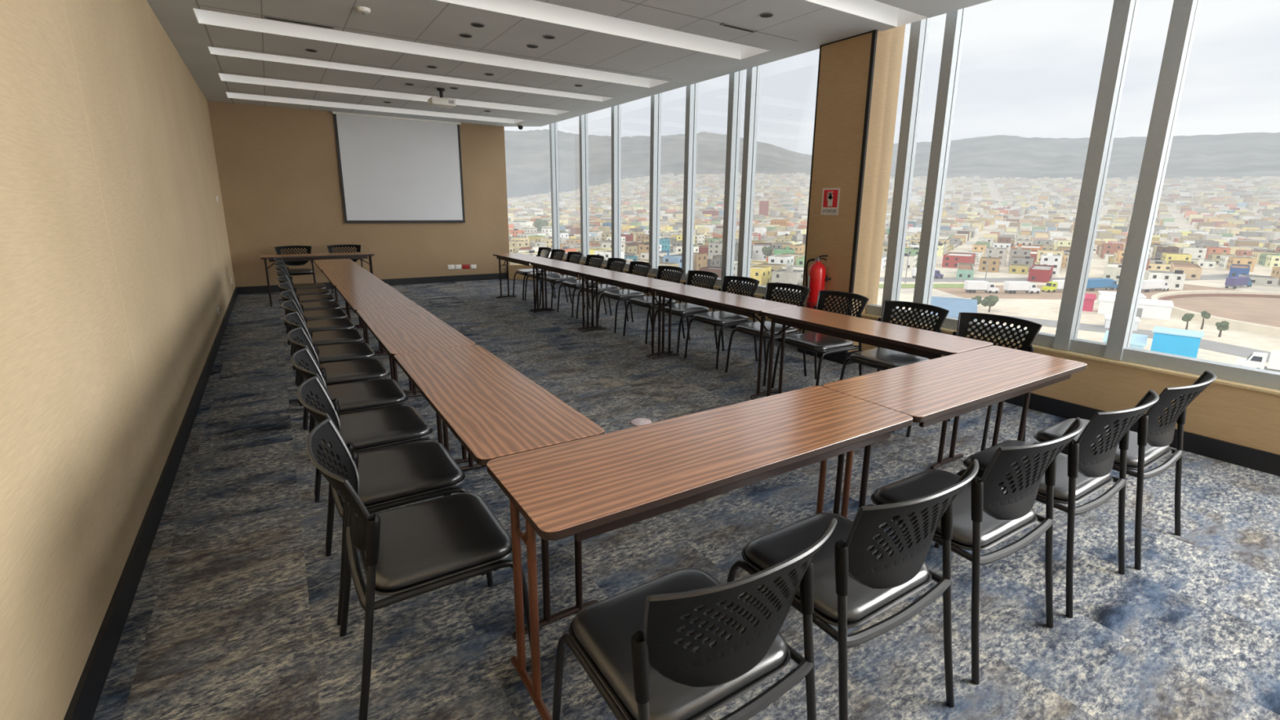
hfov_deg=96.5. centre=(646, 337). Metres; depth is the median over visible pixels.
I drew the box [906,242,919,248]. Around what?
house
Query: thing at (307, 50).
recessed light
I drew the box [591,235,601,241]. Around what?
house
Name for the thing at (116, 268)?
wall
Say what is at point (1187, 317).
tree
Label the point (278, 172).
wall
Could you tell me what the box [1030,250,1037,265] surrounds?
building
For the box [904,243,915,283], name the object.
street lamp
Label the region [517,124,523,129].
security camera
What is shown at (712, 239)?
house
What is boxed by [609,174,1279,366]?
ground
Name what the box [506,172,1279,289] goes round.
houses
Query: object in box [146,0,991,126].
ceiling
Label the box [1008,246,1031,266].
house
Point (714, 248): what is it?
house
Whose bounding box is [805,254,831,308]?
fire extinguisher
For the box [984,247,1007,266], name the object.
house
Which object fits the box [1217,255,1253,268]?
house
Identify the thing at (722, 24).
ceiling vent
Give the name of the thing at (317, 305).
chair
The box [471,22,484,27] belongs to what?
recessed light
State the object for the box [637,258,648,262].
house
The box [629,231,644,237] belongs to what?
house
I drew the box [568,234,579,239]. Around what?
house
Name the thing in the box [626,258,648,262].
house
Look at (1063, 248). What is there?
house
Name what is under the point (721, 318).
chair
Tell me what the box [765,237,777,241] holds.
house
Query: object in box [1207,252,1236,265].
house
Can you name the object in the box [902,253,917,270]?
house
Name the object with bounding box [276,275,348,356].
chair
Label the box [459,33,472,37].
recessed light
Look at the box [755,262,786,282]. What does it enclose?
house
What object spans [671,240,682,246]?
house
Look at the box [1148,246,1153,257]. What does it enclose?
house
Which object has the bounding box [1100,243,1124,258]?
house
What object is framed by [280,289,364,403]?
chair
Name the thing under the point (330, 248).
chair
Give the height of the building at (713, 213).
16.336 m
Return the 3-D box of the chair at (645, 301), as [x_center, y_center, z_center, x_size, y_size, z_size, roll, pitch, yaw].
[0.097,-0.413,6.739,0.587,0.829,0.524,-8,15,-33]
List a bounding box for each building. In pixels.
[589,230,603,234]
[602,222,611,229]
[621,234,633,241]
[659,251,669,255]
[698,245,708,255]
[702,209,719,216]
[751,233,760,239]
[752,244,769,259]
[759,200,768,215]
[770,218,787,228]
[773,246,795,254]
[942,252,975,267]
[955,262,973,279]
[1008,243,1043,257]
[1027,264,1053,282]
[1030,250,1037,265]
[1102,262,1122,280]
[1169,262,1202,279]
[1228,263,1249,277]
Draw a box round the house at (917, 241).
[908,239,919,244]
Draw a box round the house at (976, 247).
[972,244,986,255]
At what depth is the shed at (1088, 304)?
162.32 m
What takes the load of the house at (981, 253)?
on the ground at (1040, 308)
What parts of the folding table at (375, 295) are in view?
leg, leg, leg, leg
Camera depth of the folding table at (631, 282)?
6.21 m
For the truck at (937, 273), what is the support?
on the avenue
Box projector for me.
[427,88,455,108]
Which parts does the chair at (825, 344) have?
leg, leg, seat, leg, backrest, leg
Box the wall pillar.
[800,24,905,351]
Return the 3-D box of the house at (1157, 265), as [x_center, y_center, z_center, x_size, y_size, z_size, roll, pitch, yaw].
[252.041,-34.290,282.217,11.352,7.391,12.519,-8,15,-32]
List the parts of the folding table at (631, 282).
leg, leg, rail, leg, leg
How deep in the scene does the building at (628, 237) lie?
382.60 m
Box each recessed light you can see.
[305,48,317,52]
[426,65,437,68]
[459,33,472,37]
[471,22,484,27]
[526,44,538,48]
[542,35,555,39]
[759,12,773,17]
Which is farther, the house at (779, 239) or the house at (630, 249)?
the house at (779, 239)
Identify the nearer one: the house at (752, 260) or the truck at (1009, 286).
the truck at (1009, 286)
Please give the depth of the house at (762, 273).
207.51 m
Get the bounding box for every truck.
[911,268,943,278]
[964,280,999,293]
[1003,280,1039,293]
[1041,280,1064,292]
[1085,278,1117,291]
[1141,279,1169,292]
[1224,275,1252,288]
[1235,350,1279,372]
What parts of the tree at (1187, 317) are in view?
crown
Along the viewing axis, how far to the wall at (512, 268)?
12.00 m
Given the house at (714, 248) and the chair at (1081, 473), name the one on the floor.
the chair at (1081, 473)
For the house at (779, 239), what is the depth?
417.24 m
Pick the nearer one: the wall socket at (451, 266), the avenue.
the wall socket at (451, 266)
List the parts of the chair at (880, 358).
leg, seat, backrest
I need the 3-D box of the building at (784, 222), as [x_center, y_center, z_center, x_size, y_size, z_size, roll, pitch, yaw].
[142.202,-119.894,615.864,28.664,17.168,27.699,-8,15,-32]
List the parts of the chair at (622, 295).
leg, leg, seat, leg, backrest, leg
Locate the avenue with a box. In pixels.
[735,274,1263,282]
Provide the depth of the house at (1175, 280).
210.62 m
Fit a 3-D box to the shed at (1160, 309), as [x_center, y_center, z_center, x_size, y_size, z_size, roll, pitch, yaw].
[133.637,-8.409,156.776,15.600,4.350,7.600,11,16,38]
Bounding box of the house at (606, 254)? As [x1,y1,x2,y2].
[594,249,624,259]
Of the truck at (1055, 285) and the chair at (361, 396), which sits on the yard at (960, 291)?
the truck at (1055, 285)
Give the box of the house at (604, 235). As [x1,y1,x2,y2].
[601,231,611,240]
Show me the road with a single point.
(1241, 351)
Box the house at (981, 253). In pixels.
[967,250,983,257]
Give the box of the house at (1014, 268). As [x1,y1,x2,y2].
[1008,264,1028,274]
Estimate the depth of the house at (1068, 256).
279.98 m
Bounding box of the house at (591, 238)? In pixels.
[576,235,595,240]
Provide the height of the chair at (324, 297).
0.829 m
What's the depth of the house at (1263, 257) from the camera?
313.11 m
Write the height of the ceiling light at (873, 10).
0.164 m
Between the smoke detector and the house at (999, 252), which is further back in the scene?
the house at (999, 252)
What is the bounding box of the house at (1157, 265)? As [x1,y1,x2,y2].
[1147,261,1170,271]
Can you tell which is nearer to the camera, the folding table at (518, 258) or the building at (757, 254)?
the folding table at (518, 258)
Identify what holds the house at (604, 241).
on the ground at (1040, 308)
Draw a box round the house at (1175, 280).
[1143,269,1186,289]
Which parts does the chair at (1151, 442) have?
leg, seat, leg, rail, leg, backrest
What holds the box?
on the floor
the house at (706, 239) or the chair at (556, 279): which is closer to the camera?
the chair at (556, 279)
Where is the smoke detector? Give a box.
[355,6,370,14]
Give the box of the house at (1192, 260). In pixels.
[1191,258,1213,263]
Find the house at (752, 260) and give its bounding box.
[750,258,768,264]
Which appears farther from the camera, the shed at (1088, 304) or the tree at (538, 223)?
the tree at (538, 223)
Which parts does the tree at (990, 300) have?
crown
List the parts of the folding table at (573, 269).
leg, leg, rail, leg, leg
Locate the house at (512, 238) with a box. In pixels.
[511,237,528,240]
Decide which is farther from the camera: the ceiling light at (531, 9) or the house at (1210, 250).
the house at (1210, 250)
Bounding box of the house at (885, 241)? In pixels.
[883,238,888,245]
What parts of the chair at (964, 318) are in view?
leg, leg, backrest, leg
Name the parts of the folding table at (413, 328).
leg, leg, leg, leg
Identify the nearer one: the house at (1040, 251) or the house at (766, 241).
the house at (1040, 251)
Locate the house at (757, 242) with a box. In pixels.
[751,240,764,243]
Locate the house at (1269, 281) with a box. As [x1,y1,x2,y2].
[1238,274,1279,286]
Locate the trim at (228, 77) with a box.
[217,73,568,115]
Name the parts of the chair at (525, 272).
leg, leg, seat, backrest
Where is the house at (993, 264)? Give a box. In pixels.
[977,256,1000,272]
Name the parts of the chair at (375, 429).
backrest, leg, leg, seat, leg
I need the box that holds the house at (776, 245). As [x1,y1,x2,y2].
[771,242,792,250]
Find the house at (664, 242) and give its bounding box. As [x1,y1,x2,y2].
[659,238,670,251]
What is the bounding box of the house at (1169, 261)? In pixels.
[1168,260,1191,263]
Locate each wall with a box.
[0,0,235,719]
[207,101,510,287]
[508,264,548,279]
[552,257,1279,454]
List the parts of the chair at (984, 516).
leg, seat, leg, rail, backrest, leg, leg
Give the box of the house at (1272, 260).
[1264,254,1279,267]
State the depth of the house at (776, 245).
355.40 m
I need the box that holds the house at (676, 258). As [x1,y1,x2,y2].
[662,253,681,271]
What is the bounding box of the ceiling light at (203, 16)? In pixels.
[192,8,668,88]
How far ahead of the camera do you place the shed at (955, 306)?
138.18 m
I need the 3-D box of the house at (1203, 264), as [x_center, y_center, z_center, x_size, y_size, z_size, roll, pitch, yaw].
[292.203,-37.606,299.575,10.137,6.993,9.690,-8,15,-32]
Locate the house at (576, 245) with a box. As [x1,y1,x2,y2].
[565,243,581,248]
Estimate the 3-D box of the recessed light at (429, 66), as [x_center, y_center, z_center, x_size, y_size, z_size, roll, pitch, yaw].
[-2.471,-3.114,6.566,0.116,0.008,0.116,-8,15,-32]
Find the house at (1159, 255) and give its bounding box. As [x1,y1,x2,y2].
[1155,252,1164,258]
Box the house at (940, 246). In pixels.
[936,242,943,256]
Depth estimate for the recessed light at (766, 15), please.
4.66 m
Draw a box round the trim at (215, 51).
[207,46,613,101]
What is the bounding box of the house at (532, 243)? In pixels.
[529,240,546,247]
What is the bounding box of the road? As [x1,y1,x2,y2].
[975,315,1271,361]
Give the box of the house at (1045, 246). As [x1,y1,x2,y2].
[1035,244,1054,249]
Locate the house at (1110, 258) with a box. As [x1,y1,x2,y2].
[1107,256,1113,262]
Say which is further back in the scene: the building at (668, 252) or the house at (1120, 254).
the building at (668, 252)
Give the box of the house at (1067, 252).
[1062,249,1070,258]
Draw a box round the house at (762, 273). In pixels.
[750,265,771,285]
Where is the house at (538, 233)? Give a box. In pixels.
[533,232,546,235]
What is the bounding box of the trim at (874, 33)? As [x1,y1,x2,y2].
[799,29,877,352]
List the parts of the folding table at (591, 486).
leg, leg, rail, leg, leg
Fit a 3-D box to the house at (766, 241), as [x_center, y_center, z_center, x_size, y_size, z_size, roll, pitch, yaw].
[78.972,-62.107,390.945,11.862,9.200,11.972,-8,15,-32]
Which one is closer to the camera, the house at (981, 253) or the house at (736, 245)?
the house at (736, 245)
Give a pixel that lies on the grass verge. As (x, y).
(959, 285)
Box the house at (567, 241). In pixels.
[565,239,580,244]
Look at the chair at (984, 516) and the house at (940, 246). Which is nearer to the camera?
the chair at (984, 516)
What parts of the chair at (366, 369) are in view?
backrest, leg, leg, seat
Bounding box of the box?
[631,417,651,426]
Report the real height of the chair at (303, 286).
0.829 m
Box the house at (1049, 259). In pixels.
[1039,253,1062,276]
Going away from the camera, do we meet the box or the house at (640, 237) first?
the box
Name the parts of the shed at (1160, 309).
door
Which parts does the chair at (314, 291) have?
seat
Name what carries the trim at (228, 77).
attached to the ceiling
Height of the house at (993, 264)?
9.200 m
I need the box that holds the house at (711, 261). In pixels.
[706,255,719,266]
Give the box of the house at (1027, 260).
[1008,255,1033,271]
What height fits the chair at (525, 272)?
0.829 m
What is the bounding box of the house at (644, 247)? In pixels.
[638,242,648,256]
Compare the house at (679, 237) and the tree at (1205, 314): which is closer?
the tree at (1205, 314)
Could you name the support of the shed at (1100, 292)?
on the ground at (1040, 308)
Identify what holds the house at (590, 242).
on the ground at (1040, 308)
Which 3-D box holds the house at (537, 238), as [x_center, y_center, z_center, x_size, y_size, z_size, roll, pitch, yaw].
[-77.376,-66.889,403.591,12.097,9.400,12.750,-8,15,-32]
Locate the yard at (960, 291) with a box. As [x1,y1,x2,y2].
[933,284,1240,299]
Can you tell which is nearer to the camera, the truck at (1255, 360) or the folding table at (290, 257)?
the folding table at (290, 257)
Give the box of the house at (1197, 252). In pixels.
[1179,245,1207,258]
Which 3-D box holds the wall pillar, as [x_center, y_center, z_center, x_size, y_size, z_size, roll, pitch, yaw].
[2.012,-1.523,5.690,0.420,3.500,0.614,-8,15,-32]
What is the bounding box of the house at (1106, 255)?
[1103,253,1114,260]
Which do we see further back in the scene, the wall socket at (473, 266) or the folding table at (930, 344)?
the wall socket at (473, 266)
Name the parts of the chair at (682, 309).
leg, seat, leg, leg, backrest, leg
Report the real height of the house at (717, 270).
9.400 m
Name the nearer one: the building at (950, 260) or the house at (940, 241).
the building at (950, 260)
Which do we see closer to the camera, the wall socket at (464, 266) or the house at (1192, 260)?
the wall socket at (464, 266)
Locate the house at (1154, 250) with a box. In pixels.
[1151,244,1173,257]
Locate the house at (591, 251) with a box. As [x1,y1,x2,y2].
[589,248,611,254]
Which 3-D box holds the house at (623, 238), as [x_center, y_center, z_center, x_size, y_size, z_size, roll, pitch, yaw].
[-19.790,-59.010,366.700,12.382,11.800,10.858,-8,15,-32]
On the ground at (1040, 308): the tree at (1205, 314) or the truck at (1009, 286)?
the tree at (1205, 314)
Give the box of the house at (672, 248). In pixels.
[669,245,675,253]
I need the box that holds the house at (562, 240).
[560,237,569,244]
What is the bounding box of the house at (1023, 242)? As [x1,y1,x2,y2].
[1014,239,1033,244]
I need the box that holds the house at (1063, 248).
[1057,246,1071,251]
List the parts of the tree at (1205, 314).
crown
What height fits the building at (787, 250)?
11.319 m
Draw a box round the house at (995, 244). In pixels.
[992,242,1011,253]
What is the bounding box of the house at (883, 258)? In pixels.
[880,256,886,271]
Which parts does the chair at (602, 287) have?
leg, leg, seat, leg, backrest, leg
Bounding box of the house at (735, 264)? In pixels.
[733,262,756,275]
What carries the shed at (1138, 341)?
on the ground at (1040, 308)
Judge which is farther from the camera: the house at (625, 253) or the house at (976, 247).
the house at (976, 247)
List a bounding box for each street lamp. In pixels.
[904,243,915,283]
[984,248,991,280]
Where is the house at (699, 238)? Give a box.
[693,234,704,244]
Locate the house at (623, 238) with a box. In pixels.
[606,236,625,241]
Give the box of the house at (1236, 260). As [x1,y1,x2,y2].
[1226,256,1256,271]
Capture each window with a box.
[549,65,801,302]
[861,0,1279,395]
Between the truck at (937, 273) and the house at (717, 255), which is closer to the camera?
the truck at (937, 273)
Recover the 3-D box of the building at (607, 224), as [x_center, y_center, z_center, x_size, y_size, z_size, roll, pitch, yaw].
[-41.069,-116.175,605.427,15.293,12.824,15.616,-8,15,-32]
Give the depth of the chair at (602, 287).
7.76 m
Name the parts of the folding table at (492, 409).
leg, leg, leg, leg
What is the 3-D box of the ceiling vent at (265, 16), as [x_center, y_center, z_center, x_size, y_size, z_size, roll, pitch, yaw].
[-3.034,-2.761,4.997,0.524,0.010,0.056,-8,15,-32]
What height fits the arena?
2.400 m
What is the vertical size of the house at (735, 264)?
8.800 m
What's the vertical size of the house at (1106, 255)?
6.200 m
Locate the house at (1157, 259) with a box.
[1147,257,1166,263]
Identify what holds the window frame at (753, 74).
in the wall at (1249, 418)
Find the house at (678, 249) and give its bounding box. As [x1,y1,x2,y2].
[675,245,698,254]
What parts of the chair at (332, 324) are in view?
backrest, leg, leg, seat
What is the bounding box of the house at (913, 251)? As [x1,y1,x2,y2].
[904,247,919,267]
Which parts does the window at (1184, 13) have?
sill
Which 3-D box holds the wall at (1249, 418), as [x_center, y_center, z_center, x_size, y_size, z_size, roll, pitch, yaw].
[2.198,-0.016,5.883,0.200,0.480,15.250,-8,15,-32]
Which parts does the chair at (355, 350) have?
backrest, leg, leg, seat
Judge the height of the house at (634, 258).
10.168 m
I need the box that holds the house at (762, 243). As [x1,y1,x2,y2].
[754,242,771,246]
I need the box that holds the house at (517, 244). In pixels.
[509,240,529,253]
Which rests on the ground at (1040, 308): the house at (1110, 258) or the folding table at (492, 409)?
the house at (1110, 258)
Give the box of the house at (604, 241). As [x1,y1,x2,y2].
[600,240,611,245]
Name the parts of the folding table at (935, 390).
leg, leg, rail, leg, leg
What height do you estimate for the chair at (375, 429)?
0.829 m
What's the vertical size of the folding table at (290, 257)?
0.734 m
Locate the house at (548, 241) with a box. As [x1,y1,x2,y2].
[540,238,552,247]
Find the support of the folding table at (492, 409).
on the floor
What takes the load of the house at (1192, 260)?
on the ground at (1040, 308)
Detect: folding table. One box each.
[260,252,374,306]
[313,258,363,326]
[322,268,386,353]
[335,283,420,393]
[355,305,475,463]
[394,344,604,639]
[486,386,912,719]
[493,253,556,311]
[529,260,608,330]
[578,270,683,357]
[650,284,796,398]
[761,306,993,469]
[822,345,1087,514]
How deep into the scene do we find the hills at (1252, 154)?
3208.14 m
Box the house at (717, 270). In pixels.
[698,266,721,278]
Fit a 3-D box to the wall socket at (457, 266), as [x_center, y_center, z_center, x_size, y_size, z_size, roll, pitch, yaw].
[-3.807,-1.435,11.521,0.120,0.085,0.012,-8,15,-32]
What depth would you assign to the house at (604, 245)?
303.62 m
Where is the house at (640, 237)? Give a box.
[636,234,648,242]
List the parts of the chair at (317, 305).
backrest, leg, seat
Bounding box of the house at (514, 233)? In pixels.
[508,228,524,236]
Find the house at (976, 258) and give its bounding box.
[974,255,978,262]
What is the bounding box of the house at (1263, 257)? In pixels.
[1257,252,1279,266]
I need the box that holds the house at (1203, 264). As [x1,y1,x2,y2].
[1193,259,1216,268]
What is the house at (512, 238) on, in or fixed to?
on the ground at (1040, 308)
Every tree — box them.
[533,218,548,231]
[560,229,569,235]
[761,246,773,257]
[971,295,982,304]
[980,294,999,312]
[1182,313,1194,329]
[1200,311,1210,329]
[1215,320,1229,337]
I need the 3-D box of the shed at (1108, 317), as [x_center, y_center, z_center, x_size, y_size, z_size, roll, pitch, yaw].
[115.593,-3.767,139.205,6.600,2.750,5.600,10,16,35]
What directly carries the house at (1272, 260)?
on the ground at (1040, 308)
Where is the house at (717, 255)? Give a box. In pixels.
[712,254,721,266]
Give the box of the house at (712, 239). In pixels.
[708,236,722,242]
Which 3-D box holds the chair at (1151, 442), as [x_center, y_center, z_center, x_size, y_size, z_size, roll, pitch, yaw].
[2.218,0.527,2.740,0.524,0.829,0.587,-8,15,-32]
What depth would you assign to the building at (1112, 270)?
236.98 m
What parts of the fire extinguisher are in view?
handle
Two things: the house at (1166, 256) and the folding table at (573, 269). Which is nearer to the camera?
the folding table at (573, 269)
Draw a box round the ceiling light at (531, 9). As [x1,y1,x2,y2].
[436,0,768,59]
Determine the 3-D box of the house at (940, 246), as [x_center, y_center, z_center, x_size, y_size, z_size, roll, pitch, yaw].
[179.544,-54.031,357.269,13.258,10.734,12.726,-8,15,-32]
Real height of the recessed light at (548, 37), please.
0.008 m
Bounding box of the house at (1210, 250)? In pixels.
[1204,246,1231,259]
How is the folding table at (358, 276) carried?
on the floor
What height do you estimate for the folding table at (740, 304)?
0.734 m
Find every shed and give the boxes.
[930,296,977,320]
[1082,293,1096,311]
[1097,290,1146,304]
[1097,294,1173,319]
[1102,330,1147,349]
[1103,313,1140,331]
[1150,326,1204,358]
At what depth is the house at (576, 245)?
331.23 m
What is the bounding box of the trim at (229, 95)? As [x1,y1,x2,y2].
[225,92,524,123]
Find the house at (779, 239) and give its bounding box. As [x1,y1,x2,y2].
[773,237,790,241]
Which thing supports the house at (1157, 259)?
on the ground at (1040, 308)
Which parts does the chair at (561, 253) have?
leg, leg, seat, backrest, leg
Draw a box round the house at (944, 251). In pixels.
[942,244,947,254]
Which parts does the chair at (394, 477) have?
backrest, leg, rail, leg, seat, leg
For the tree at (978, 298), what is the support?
on the ground at (1040, 308)
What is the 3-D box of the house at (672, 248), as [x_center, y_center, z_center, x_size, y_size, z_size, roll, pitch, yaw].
[15.633,-54.515,359.345,13.772,7.110,13.484,-8,15,-32]
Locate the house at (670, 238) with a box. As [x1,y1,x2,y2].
[665,237,676,244]
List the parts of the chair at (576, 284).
leg, leg, seat, backrest, leg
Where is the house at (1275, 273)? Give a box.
[1271,266,1279,284]
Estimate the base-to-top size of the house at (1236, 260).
9.400 m
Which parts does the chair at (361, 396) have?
backrest, leg, leg, seat, leg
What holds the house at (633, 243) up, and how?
on the ground at (1040, 308)
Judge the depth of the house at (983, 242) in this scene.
391.67 m
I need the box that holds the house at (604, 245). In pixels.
[601,241,625,252]
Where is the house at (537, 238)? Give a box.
[527,235,545,241]
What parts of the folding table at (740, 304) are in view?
leg, leg, rail, leg, leg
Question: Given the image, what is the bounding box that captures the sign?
[821,187,839,215]
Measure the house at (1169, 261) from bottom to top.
6.200 m
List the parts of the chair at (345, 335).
backrest, leg, leg, seat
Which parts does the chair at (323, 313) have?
backrest, leg, seat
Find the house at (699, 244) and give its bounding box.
[694,243,705,246]
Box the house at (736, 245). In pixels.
[733,243,752,261]
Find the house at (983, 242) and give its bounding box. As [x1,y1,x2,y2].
[975,240,990,247]
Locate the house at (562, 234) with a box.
[560,232,568,238]
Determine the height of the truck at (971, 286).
3.987 m
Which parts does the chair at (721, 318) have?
leg, seat, leg, leg, backrest, leg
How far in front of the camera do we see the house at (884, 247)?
297.46 m
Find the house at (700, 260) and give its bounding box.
[678,252,707,270]
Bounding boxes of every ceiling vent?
[264,15,334,28]
[720,22,756,32]
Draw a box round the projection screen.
[331,111,465,223]
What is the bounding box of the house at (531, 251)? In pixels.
[518,249,542,254]
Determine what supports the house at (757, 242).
on the ground at (1040, 308)
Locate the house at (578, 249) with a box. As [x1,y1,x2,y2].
[570,246,594,252]
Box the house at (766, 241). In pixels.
[754,240,771,243]
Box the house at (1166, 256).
[1160,253,1192,263]
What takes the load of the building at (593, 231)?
on the ground at (1040, 308)
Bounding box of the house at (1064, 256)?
[1061,253,1069,267]
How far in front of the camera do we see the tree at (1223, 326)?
129.76 m
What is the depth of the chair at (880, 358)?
4.25 m
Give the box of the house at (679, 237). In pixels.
[676,235,694,244]
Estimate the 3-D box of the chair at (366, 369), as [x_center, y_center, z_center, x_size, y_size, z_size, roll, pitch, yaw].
[-1.988,0.247,3.755,0.587,0.829,0.524,-8,15,-32]
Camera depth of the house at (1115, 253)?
308.18 m
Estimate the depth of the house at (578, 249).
298.04 m
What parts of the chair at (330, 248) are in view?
backrest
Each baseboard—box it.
[63,287,237,719]
[236,272,506,294]
[627,299,1279,476]
[797,347,858,364]
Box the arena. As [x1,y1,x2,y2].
[1151,290,1279,337]
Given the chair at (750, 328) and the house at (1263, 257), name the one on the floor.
the chair at (750, 328)
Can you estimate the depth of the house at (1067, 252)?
318.66 m
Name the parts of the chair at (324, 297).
backrest, seat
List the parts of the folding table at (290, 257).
leg, rail, leg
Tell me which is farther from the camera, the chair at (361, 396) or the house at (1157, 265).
the house at (1157, 265)
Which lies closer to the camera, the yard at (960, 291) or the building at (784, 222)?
the yard at (960, 291)
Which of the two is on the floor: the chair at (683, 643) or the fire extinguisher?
the chair at (683, 643)
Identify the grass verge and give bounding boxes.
[878,283,964,288]
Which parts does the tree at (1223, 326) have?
crown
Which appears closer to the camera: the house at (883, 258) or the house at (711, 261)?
the house at (711, 261)
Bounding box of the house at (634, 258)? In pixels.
[624,255,637,261]
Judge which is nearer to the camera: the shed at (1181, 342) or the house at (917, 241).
the shed at (1181, 342)
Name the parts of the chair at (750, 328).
leg, leg, seat, leg, backrest, leg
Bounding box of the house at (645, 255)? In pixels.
[640,252,666,259]
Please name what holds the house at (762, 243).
on the ground at (1040, 308)
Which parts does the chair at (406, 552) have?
backrest, leg, rail, leg, seat, leg, leg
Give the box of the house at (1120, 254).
[1115,249,1124,262]
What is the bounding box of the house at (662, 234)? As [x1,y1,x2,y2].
[659,231,669,238]
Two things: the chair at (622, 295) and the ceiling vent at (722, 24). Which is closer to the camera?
the ceiling vent at (722, 24)
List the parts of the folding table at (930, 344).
leg, leg, rail, leg, leg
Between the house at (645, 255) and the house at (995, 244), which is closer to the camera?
the house at (645, 255)
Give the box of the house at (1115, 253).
[1112,252,1117,262]
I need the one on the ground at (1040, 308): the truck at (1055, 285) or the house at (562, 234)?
the house at (562, 234)
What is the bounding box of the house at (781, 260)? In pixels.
[768,254,794,266]
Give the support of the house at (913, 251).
on the ground at (1040, 308)
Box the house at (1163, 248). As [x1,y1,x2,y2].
[1154,244,1179,258]
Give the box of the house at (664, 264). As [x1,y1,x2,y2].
[658,262,679,271]
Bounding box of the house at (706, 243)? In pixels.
[705,240,719,245]
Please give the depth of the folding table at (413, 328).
3.59 m
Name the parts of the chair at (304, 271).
backrest, seat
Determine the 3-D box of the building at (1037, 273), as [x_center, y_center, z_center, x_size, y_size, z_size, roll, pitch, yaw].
[164.330,-25.568,238.435,26.824,8.000,15.491,-8,15,-32]
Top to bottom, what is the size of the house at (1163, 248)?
12.496 m
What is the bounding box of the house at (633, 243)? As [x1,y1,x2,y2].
[625,241,644,254]
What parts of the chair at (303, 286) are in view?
seat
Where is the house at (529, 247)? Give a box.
[520,246,538,249]
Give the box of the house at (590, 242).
[589,240,599,244]
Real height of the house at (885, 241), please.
13.181 m
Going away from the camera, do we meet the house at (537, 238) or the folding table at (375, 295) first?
the folding table at (375, 295)
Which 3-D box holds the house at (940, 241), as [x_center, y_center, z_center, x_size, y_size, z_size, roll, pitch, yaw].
[193.023,-59.402,376.492,13.060,12.916,13.042,-8,15,-32]
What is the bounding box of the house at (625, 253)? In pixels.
[624,252,635,255]
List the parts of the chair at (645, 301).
leg, leg, seat, backrest, leg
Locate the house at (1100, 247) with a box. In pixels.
[1097,246,1102,257]
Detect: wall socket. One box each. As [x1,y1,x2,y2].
[447,264,454,269]
[455,264,461,269]
[462,264,469,268]
[471,264,476,268]
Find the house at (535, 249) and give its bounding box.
[518,247,545,252]
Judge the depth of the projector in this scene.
7.76 m
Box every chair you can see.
[273,257,327,325]
[274,261,331,333]
[275,245,316,301]
[275,265,336,343]
[275,270,342,348]
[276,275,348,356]
[278,282,355,384]
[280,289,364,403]
[281,299,377,426]
[284,311,391,457]
[287,327,408,495]
[290,347,445,548]
[297,376,485,625]
[306,417,530,719]
[326,244,363,293]
[512,247,554,300]
[524,248,568,305]
[539,251,585,308]
[551,517,837,719]
[556,254,607,317]
[576,257,628,324]
[598,261,651,333]
[622,265,684,343]
[650,270,718,353]
[684,275,759,368]
[724,282,810,386]
[726,458,978,719]
[771,290,869,388]
[840,300,949,431]
[866,417,1084,684]
[906,312,1042,451]
[933,389,1159,617]
[1032,369,1216,569]
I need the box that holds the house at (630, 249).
[625,244,637,256]
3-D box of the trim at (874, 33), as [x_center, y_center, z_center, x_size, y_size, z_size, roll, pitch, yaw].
[1.841,-1.346,5.616,0.026,2.935,0.626,-8,15,-32]
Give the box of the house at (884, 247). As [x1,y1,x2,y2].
[882,245,888,253]
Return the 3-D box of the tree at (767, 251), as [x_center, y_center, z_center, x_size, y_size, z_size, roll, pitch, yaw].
[63.917,-44.596,303.421,6.536,8.450,6.257,-8,15,-32]
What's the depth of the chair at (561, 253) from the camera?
9.23 m
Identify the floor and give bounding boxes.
[93,279,1279,719]
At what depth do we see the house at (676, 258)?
224.09 m
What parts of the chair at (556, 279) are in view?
leg, leg, seat, leg, backrest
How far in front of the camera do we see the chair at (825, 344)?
4.74 m
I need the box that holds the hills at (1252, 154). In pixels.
[799,132,1279,179]
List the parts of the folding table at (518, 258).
leg, leg, rail, leg, leg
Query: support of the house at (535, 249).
on the ground at (1040, 308)
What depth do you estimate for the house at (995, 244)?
385.60 m
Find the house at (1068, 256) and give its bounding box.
[1065,255,1069,270]
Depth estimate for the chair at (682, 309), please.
6.22 m
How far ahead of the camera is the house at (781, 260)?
228.01 m
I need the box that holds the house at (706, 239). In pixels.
[704,237,711,242]
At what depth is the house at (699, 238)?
400.08 m
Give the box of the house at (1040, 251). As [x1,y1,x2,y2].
[1035,248,1063,266]
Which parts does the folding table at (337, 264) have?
leg, leg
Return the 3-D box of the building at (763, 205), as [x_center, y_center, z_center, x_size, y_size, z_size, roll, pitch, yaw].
[179.945,-196.007,879.547,19.797,29.000,19.797,-8,15,-32]
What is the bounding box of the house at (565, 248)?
[560,246,576,253]
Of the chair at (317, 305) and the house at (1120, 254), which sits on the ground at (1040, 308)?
the house at (1120, 254)
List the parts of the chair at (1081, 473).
leg, seat, leg, leg, rail, backrest, leg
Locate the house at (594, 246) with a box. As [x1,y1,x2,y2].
[589,245,601,248]
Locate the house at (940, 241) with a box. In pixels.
[937,239,950,253]
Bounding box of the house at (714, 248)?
[708,242,722,255]
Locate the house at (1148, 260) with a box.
[1120,257,1150,270]
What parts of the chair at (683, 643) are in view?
leg, leg, seat, backrest, rail, leg, leg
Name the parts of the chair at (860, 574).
leg, seat, leg, rail, backrest, leg, leg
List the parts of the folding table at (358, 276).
leg, leg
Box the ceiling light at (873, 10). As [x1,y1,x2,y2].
[805,0,928,26]
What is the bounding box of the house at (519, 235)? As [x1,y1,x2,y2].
[517,233,537,237]
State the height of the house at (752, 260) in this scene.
10.160 m

